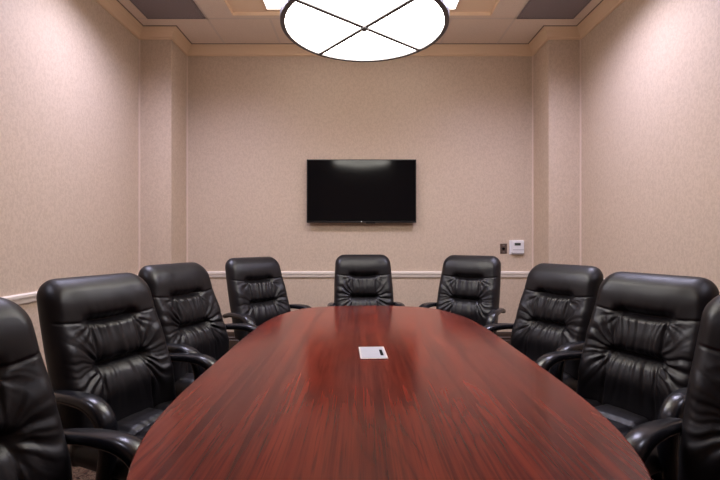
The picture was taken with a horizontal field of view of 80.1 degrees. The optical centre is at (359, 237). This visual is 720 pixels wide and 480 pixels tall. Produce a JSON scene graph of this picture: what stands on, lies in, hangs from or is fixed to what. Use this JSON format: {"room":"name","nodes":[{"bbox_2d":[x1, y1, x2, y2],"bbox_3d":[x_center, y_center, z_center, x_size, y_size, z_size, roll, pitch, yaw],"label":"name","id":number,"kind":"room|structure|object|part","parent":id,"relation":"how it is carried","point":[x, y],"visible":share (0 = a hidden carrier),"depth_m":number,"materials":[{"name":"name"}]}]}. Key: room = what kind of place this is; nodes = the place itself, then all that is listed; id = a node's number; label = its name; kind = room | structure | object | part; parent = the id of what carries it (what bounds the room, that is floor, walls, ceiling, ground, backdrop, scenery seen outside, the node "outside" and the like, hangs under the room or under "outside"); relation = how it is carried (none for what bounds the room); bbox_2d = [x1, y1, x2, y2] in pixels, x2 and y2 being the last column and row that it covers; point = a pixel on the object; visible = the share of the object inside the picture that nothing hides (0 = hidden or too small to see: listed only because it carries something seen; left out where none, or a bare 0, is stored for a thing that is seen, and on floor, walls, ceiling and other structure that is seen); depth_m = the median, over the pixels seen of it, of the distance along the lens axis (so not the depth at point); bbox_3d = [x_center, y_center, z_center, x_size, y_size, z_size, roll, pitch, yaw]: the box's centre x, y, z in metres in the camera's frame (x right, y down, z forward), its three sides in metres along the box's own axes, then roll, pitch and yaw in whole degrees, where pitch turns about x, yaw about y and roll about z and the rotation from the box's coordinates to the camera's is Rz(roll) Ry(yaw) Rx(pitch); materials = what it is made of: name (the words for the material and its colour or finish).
{"room":"conference room","nodes":[
{"label":"conference room","id":0,"kind":"room"},
{"bbox_2d":[0,0,138,371],"bbox_3d":[-2.274,-0.552,1.625,0.100,3.585,6.150,0,0,0],"label":"wall","id":1,"kind":"structure","parent":0,"point":[69,69],"depth_m":3.22,"materials":[{"name":"paint"}]},
{"bbox_2d":[2,271,604,304],"bbox_3d":[0.000,0.400,1.625,4.448,0.068,6.150,0,0,0],"label":"trim","id":2,"kind":"structure","parent":1,"relation":"attached to","point":[24,298],"depth_m":4.68,"materials":[{"name":"beige"}]},
{"bbox_2d":[95,0,624,55],"bbox_3d":[0.000,-2.045,1.625,4.448,0.099,6.150,0,0,0],"label":"trim","id":3,"kind":"structure","parent":1,"relation":"attached to","point":[113,7],"depth_m":4.60,"materials":[{"name":"beige paint"}]},
{"bbox_2d":[130,0,592,42],"bbox_3d":[0.000,-2.095,1.585,4.448,0.003,6.070,0,0,0],"label":"trim","id":4,"kind":"structure","parent":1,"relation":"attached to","point":[195,1],"depth_m":4.08,"materials":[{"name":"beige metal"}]},
{"bbox_2d":[227,332,511,349],"bbox_3d":[0.000,1.135,1.625,4.448,0.210,6.150,0,0,0],"label":"baseboard","id":5,"kind":"structure","parent":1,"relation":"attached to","point":[506,336],"depth_m":4.68,"materials":[{"name":"brown wood"}]},
{"bbox_2d":[68,445,95,479],"bbox_3d":[0.000,1.270,1.625,4.648,0.060,6.350,0,0,0],"label":"floor","id":6,"kind":"structure","parent":0,"point":[78,473],"depth_m":2.25,"materials":[{"name":"carpet"}]},
{"bbox_2d":[0,297,141,479],"bbox_3d":[-0.743,0.700,0.909,0.748,1.080,0.616,0,0,19],"label":"chair","id":7,"kind":"object","parent":6,"relation":"on","point":[34,442],"visible":0.99,"depth_m":1.12,"materials":[{"name":"black leather"}]},
{"bbox_3d":[-0.965,0.460,0.985,0.277,0.600,0.500,0,0,19],"label":"backrest","id":8,"kind":"part","parent":7,"relation":"part of","materials":[{"name":"black leather"}]},
{"bbox_3d":[-0.742,0.715,1.148,0.415,0.355,0.162,0,0,19],"label":"armrest","id":9,"kind":"part","parent":7,"relation":"part of","materials":[{"name":"black plastic"}]},
{"bbox_2d":[36,273,216,479],"bbox_3d":[-0.832,0.700,1.718,0.748,1.078,0.616,0,0,23],"label":"chair","id":10,"kind":"object","parent":6,"relation":"on","point":[108,358],"visible":0.67,"depth_m":1.71,"materials":[{"name":"black leather"}]},
{"bbox_3d":[-0.990,0.716,1.537,0.415,0.355,0.162,0,0,23],"label":"armrest","id":11,"kind":"part","parent":10,"relation":"part of","materials":[{"name":"black plastic"}]},
{"bbox_3d":[-1.049,0.461,1.807,0.278,0.600,0.500,0,0,23],"label":"backrest","id":12,"kind":"part","parent":10,"relation":"part of","materials":[{"name":"black leather"}]},
{"bbox_3d":[-0.750,0.779,1.683,0.570,0.128,0.497,0,0,23],"label":"seat","id":13,"kind":"part","parent":10,"relation":"part of","materials":[{"name":"black leather"}]},
{"bbox_3d":[-0.817,0.716,1.956,0.415,0.355,0.162,0,0,23],"label":"armrest","id":14,"kind":"part","parent":10,"relation":"part of","materials":[{"name":"black plastic"}]},
{"bbox_2d":[138,262,257,397],"bbox_3d":[-0.768,0.693,2.350,0.748,1.092,0.616,0,0,21],"label":"chair","id":15,"kind":"object","parent":6,"relation":"on","point":[187,307],"visible":0.54,"depth_m":2.38,"materials":[{"name":"black leather"}]},
{"bbox_3d":[-0.988,0.447,2.434,0.278,0.600,0.500,0,0,21],"label":"backrest","id":16,"kind":"part","parent":15,"relation":"part of","materials":[{"name":"black leather"}]},
{"bbox_3d":[-0.685,0.765,2.318,0.570,0.128,0.497,0,0,21],"label":"seat","id":17,"kind":"part","parent":15,"relation":"part of","materials":[{"name":"black leather"}]},
{"bbox_3d":[-0.921,0.702,2.166,0.415,0.355,0.162,0,0,21],"label":"armrest","id":18,"kind":"part","parent":15,"relation":"part of","materials":[{"name":"black plastic"}]},
{"bbox_3d":[-0.759,0.702,2.590,0.415,0.355,0.162,0,0,21],"label":"armrest","id":19,"kind":"part","parent":15,"relation":"part of","materials":[{"name":"black plastic"}]},
{"bbox_2d":[223,257,311,341],"bbox_3d":[-0.619,0.696,3.186,0.748,1.086,0.616,0,0,44],"label":"chair","id":20,"kind":"object","parent":6,"relation":"on","point":[257,293],"visible":0.42,"depth_m":3.28,"materials":[{"name":"black leather"}]},
{"bbox_3d":[-0.831,0.708,3.074,0.415,0.355,0.162,0,0,44],"label":"armrest","id":21,"kind":"part","parent":20,"relation":"part of","materials":[{"name":"black plastic"}]},
{"bbox_3d":[-0.519,0.708,3.403,0.415,0.355,0.162,0,0,43],"label":"armrest","id":22,"kind":"part","parent":20,"relation":"part of","materials":[{"name":"black plastic"}]},
{"bbox_2d":[327,254,404,305],"bbox_3d":[0.050,0.691,3.368,0.616,1.096,0.748,0,0,-4],"label":"chair","id":23,"kind":"object","parent":6,"relation":"on","point":[365,279],"visible":0.38,"depth_m":3.58,"materials":[{"name":"black leather"}]},
{"bbox_3d":[0.270,0.698,3.463,0.162,0.355,0.415,0,0,-4],"label":"armrest","id":24,"kind":"part","parent":23,"relation":"part of","materials":[{"name":"black plastic"}]},
{"bbox_2d":[127,306,651,479],"bbox_3d":[0.060,0.862,1.850,1.268,0.756,2.510,0,0,0],"label":"conference table","id":25,"kind":"object","parent":6,"relation":"on","point":[329,392],"visible":1,"depth_m":1.21,"materials":[{"name":"brown wood"}]},
{"bbox_3d":[0.054,0.485,1.820,0.100,0.002,0.168,0,0,-3],"label":"lid","id":26,"kind":"part","parent":25,"relation":"part of","materials":[{"name":"grey"}]},
{"bbox_2d":[419,255,505,333],"bbox_3d":[0.743,0.691,3.246,0.616,1.096,0.748,0,0,32],"label":"chair","id":27,"kind":"object","parent":6,"relation":"on","point":[469,285],"visible":0.45,"depth_m":3.40,"materials":[{"name":"black leather"}]},
{"bbox_3d":[0.593,0.698,3.433,0.162,0.355,0.415,0,0,33],"label":"armrest","id":28,"kind":"part","parent":27,"relation":"part of","materials":[{"name":"black plastic"}]},
{"bbox_3d":[0.976,0.698,3.189,0.162,0.355,0.415,0,0,33],"label":"armrest","id":29,"kind":"part","parent":27,"relation":"part of","materials":[{"name":"black plastic"}]},
{"bbox_2d":[483,263,603,392],"bbox_3d":[0.942,0.699,2.418,0.748,1.080,0.616,0,0,-28],"label":"chair","id":30,"kind":"object","parent":6,"relation":"on","point":[557,303],"visible":0.44,"depth_m":2.47,"materials":[{"name":"black leather"}]},
{"bbox_3d":[0.903,0.714,2.654,0.415,0.355,0.162,0,0,-28],"label":"armrest","id":31,"kind":"part","parent":30,"relation":"part of","materials":[{"name":"black plastic"}]},
{"bbox_3d":[0.863,0.777,2.376,0.570,0.128,0.497,0,0,-28],"label":"seat","id":32,"kind":"part","parent":30,"relation":"part of","materials":[{"name":"black leather"}]},
{"bbox_3d":[1.150,0.459,2.528,0.277,0.600,0.500,0,0,-28],"label":"backrest","id":33,"kind":"part","parent":30,"relation":"part of","materials":[{"name":"black leather"}]},
{"bbox_3d":[1.116,0.714,2.254,0.415,0.355,0.162,0,0,-28],"label":"armrest","id":34,"kind":"part","parent":30,"relation":"part of","materials":[{"name":"black plastic"}]},
{"bbox_2d":[535,272,719,479],"bbox_3d":[1.019,0.700,1.750,0.748,1.080,0.616,0,0,-27],"label":"chair","id":35,"kind":"object","parent":6,"relation":"on","point":[636,356],"visible":0.59,"depth_m":1.80,"materials":[{"name":"black leather"}]},
{"bbox_3d":[0.984,0.715,1.987,0.415,0.355,0.162,0,0,-27],"label":"armrest","id":36,"kind":"part","parent":35,"relation":"part of","materials":[{"name":"black plastic"}]},
{"bbox_3d":[0.940,0.778,1.709,0.570,0.128,0.497,0,0,-27],"label":"seat","id":37,"kind":"part","parent":35,"relation":"part of","materials":[{"name":"black leather"}]},
{"bbox_3d":[1.228,0.460,1.856,0.278,0.600,0.500,0,0,-27],"label":"backrest","id":38,"kind":"part","parent":35,"relation":"part of","materials":[{"name":"black leather"}]},
{"bbox_3d":[1.190,0.715,1.582,0.415,0.355,0.162,0,0,-27],"label":"armrest","id":39,"kind":"part","parent":35,"relation":"part of","materials":[{"name":"black plastic"}]},
{"bbox_2d":[624,295,719,479],"bbox_3d":[0.942,0.700,0.970,0.748,1.080,0.616,0,0,-33],"label":"chair","id":40,"kind":"object","parent":6,"relation":"on","point":[699,428],"visible":0.98,"depth_m":1.22,"materials":[{"name":"black leather"}]},
{"bbox_3d":[0.883,0.715,1.202,0.415,0.355,0.162,0,0,-33],"label":"armrest","id":41,"kind":"part","parent":40,"relation":"part of","materials":[{"name":"black plastic"}]},
{"bbox_3d":[1.139,0.460,1.097,0.278,0.600,0.500,0,0,-33],"label":"backrest","id":42,"kind":"part","parent":40,"relation":"part of","materials":[{"name":"black leather"}]},
{"bbox_2d":[140,40,186,268],"bbox_3d":[-2.062,-0.438,4.505,0.324,3.355,0.390,0,0,0],"label":"wall column","id":43,"kind":"structure","parent":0,"point":[163,66],"depth_m":4.31,"materials":[{"name":"paint"}]},
{"bbox_2d":[188,56,531,331],"bbox_3d":[0.000,-0.552,4.750,4.648,3.585,0.100,0,0,0],"label":"wall","id":44,"kind":"structure","parent":0,"point":[255,123],"depth_m":4.70,"materials":[{"name":"paint"}]},
{"bbox_2d":[139,39,580,270],"bbox_3d":[0.000,-0.816,4.500,4.452,2.362,0.404,0,0,0],"label":"trim","id":45,"kind":"structure","parent":44,"relation":"attached to","point":[139,39],"depth_m":4.30,"materials":[{"name":"beige paint"}]},
{"bbox_2d":[307,159,415,223],"bbox_3d":[0.016,-0.503,4.661,1.185,0.693,0.076,0,0,0],"label":"television","id":46,"kind":"object","parent":44,"relation":"attached to","point":[368,191],"visible":1,"depth_m":4.62,"materials":[{"name":"black"}]},
{"bbox_2d":[500,244,506,253],"bbox_3d":[1.575,0.117,4.691,0.076,0.110,0.019,0,0,0],"label":"wall plate","id":47,"kind":"object","parent":44,"relation":"attached to","point":[503,247],"visible":1,"depth_m":4.69,"materials":[{"name":"brown metal"}]},
{"bbox_2d":[509,240,523,253],"bbox_3d":[1.716,0.102,4.683,0.158,0.155,0.034,0,0,0],"label":"thermostat","id":48,"kind":"object","parent":44,"relation":"attached to","point":[515,246],"visible":1,"depth_m":4.67,"materials":[{"name":"white plastic"}]},
{"bbox_2d":[118,0,601,42],"bbox_3d":[0.000,-2.195,1.625,4.448,0.200,6.150,0,0,0],"label":"ceiling","id":49,"kind":"structure","parent":0,"point":[195,30],"depth_m":4.24,"materials":[{"name":"paint"}]},
{"bbox_2d":[130,0,204,18],"bbox_3d":[-1.745,-2.089,3.786,0.550,0.012,0.572,0,0,0],"label":"ceiling vent","id":50,"kind":"object","parent":49,"relation":"in","point":[151,9],"visible":1,"depth_m":3.90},
{"bbox_2d":[224,0,499,15],"bbox_3d":[0.018,-2.159,2.365,2.435,0.131,3.330,0,0,0],"label":"trim","id":51,"kind":"structure","parent":49,"relation":"attached to","point":[236,7],"depth_m":3.96,"materials":[{"name":"beige paint"}]},
{"bbox_2d":[262,0,280,9],"bbox_3d":[-0.565,-2.115,3.332,0.600,0.020,1.240,0,0,0],"label":"ceiling light","id":52,"kind":"object","parent":51,"relation":"attached to","point":[269,4],"visible":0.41,"depth_m":3.87,"materials":[{"name":"white plastic"}]},
{"bbox_2d":[280,0,448,61],"bbox_3d":[0.026,-1.656,2.450,0.952,0.936,0.952,0,0,0],"label":"pendant lamp","id":53,"kind":"object","parent":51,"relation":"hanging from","point":[342,30],"visible":1,"depth_m":2.45,"materials":[{"name":"white glass"}]},
{"bbox_2d":[448,0,459,9],"bbox_3d":[0.585,-2.115,3.332,0.600,0.020,1.240,0,0,0],"label":"ceiling light","id":54,"kind":"object","parent":51,"relation":"attached to","point":[452,4],"visible":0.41,"depth_m":3.87,"materials":[{"name":"white plastic"}]},
{"bbox_2d":[517,0,590,18],"bbox_3d":[1.760,-2.089,3.786,0.540,0.012,0.572,0,0,0],"label":"ceiling vent","id":55,"kind":"object","parent":49,"relation":"in","point":[534,9],"visible":1,"depth_m":3.90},
{"bbox_2d":[533,40,579,266],"bbox_3d":[2.062,-0.438,4.505,0.324,3.355,0.390,0,0,0],"label":"wall column","id":56,"kind":"structure","parent":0,"point":[556,66],"depth_m":4.31,"materials":[{"name":"paint"}]},
{"bbox_2d":[581,0,719,292],"bbox_3d":[2.274,-0.552,1.625,0.100,3.585,6.150,0,0,0],"label":"wall","id":57,"kind":"structure","parent":0,"point":[650,69],"depth_m":3.24,"materials":[{"name":"paint"}]}
]}

